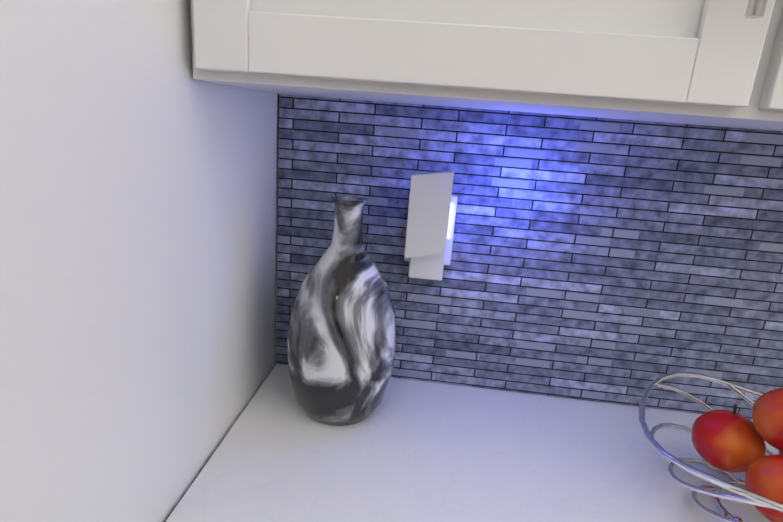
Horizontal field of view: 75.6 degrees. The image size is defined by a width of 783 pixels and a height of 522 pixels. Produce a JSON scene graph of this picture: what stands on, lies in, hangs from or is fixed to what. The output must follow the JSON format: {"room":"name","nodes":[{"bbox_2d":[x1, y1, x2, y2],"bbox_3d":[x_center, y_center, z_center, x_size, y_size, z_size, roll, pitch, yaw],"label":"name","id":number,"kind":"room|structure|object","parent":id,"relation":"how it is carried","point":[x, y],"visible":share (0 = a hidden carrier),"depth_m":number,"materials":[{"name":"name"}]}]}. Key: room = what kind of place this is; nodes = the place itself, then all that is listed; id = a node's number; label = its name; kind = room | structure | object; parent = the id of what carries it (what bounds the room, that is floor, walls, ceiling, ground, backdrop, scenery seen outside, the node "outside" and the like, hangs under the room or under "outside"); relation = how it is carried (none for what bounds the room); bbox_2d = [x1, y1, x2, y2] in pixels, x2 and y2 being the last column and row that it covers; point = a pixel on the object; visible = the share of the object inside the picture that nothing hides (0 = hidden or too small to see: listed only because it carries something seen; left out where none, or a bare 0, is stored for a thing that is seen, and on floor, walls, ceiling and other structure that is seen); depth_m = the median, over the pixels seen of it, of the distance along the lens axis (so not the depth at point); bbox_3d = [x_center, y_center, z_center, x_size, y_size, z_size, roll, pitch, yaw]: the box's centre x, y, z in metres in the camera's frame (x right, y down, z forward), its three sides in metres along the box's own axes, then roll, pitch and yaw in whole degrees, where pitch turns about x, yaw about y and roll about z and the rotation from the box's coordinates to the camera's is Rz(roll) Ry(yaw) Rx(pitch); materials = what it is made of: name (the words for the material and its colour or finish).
{"room":"kitchen","nodes":[
{"label":"kitchen","id":0,"kind":"room"},
{"bbox_2d":[275,94,278,364],"bbox_3d":[1.132,-0.124,0.745,4.940,2.830,0.260,6,16,5],"label":"wall","id":1,"kind":"structure","parent":0,"point":[277,227],"depth_m":0.76,"materials":[{"name":"grey paint"}]},
{"bbox_2d":[191,0,782,130],"bbox_3d":[0.418,-0.551,0.524,1.187,0.786,0.321,6,16,5],"label":"upper cabinet","id":2,"kind":"object","parent":1,"relation":"attached to","point":[709,62],"visible":1,"depth_m":0.47,"materials":[{"name":"white paint"}]},
{"bbox_2d":[276,94,782,419],"bbox_3d":[0.849,0.061,0.810,2.116,0.492,0.012,6,16,5],"label":"backsplash","id":3,"kind":"structure","parent":1,"relation":"attached to","point":[616,261],"depth_m":0.84,"materials":[{"name":"tile"}]},
{"bbox_2d":[404,171,457,280],"bbox_3d":[0.063,-0.059,0.817,0.080,0.180,0.075,6,16,5],"label":"night light","id":4,"kind":"object","parent":3,"relation":"attached to","point":[432,206],"visible":1,"depth_m":0.78,"materials":[{"name":"white plastic"}]},
{"bbox_3d":[-2.332,1.783,-1.503,11.470,0.120,10.300,6,16,5],"label":"floor","id":5,"kind":"structure","parent":0,"visible":0},
{"bbox_2d":[0,0,277,521],"bbox_3d":[-0.717,0.041,0.612,1.075,2.315,0.701,6,16,5],"label":"wall","id":6,"kind":"structure","parent":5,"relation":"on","point":[138,199],"depth_m":0.46,"materials":[{"name":"white paint"}]},
{"bbox_2d":[166,364,778,521],"bbox_3d":[0.761,0.842,0.689,2.116,0.952,0.668,6,16,5],"label":"countertop","id":7,"kind":"structure","parent":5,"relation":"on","point":[407,450],"depth_m":0.71,"materials":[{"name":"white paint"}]},
{"bbox_2d":[287,195,396,425],"bbox_3d":[-0.074,0.074,0.785,0.172,0.345,0.172,6,16,5],"label":"vase","id":8,"kind":"object","parent":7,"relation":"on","point":[341,341],"visible":1,"depth_m":0.73,"materials":[{"name":"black and white marbled glazed ceramic"}]},
{"bbox_2d":[638,371,782,521],"bbox_3d":[0.489,0.274,0.642,0.336,0.122,0.336,6,16,5],"label":"fruit bowl","id":9,"kind":"object","parent":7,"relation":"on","point":[736,485],"visible":0.75,"depth_m":0.66,"materials":[{"name":"silver metal"}]},
{"bbox_2d":[692,388,782,521],"bbox_3d":[0.501,0.224,0.625,0.179,0.156,0.181,6,16,5],"label":"apples","id":10,"kind":"object","parent":9,"relation":"in","point":[733,441],"visible":0.92,"depth_m":0.64,"materials":[{"name":"red food"}]}
]}

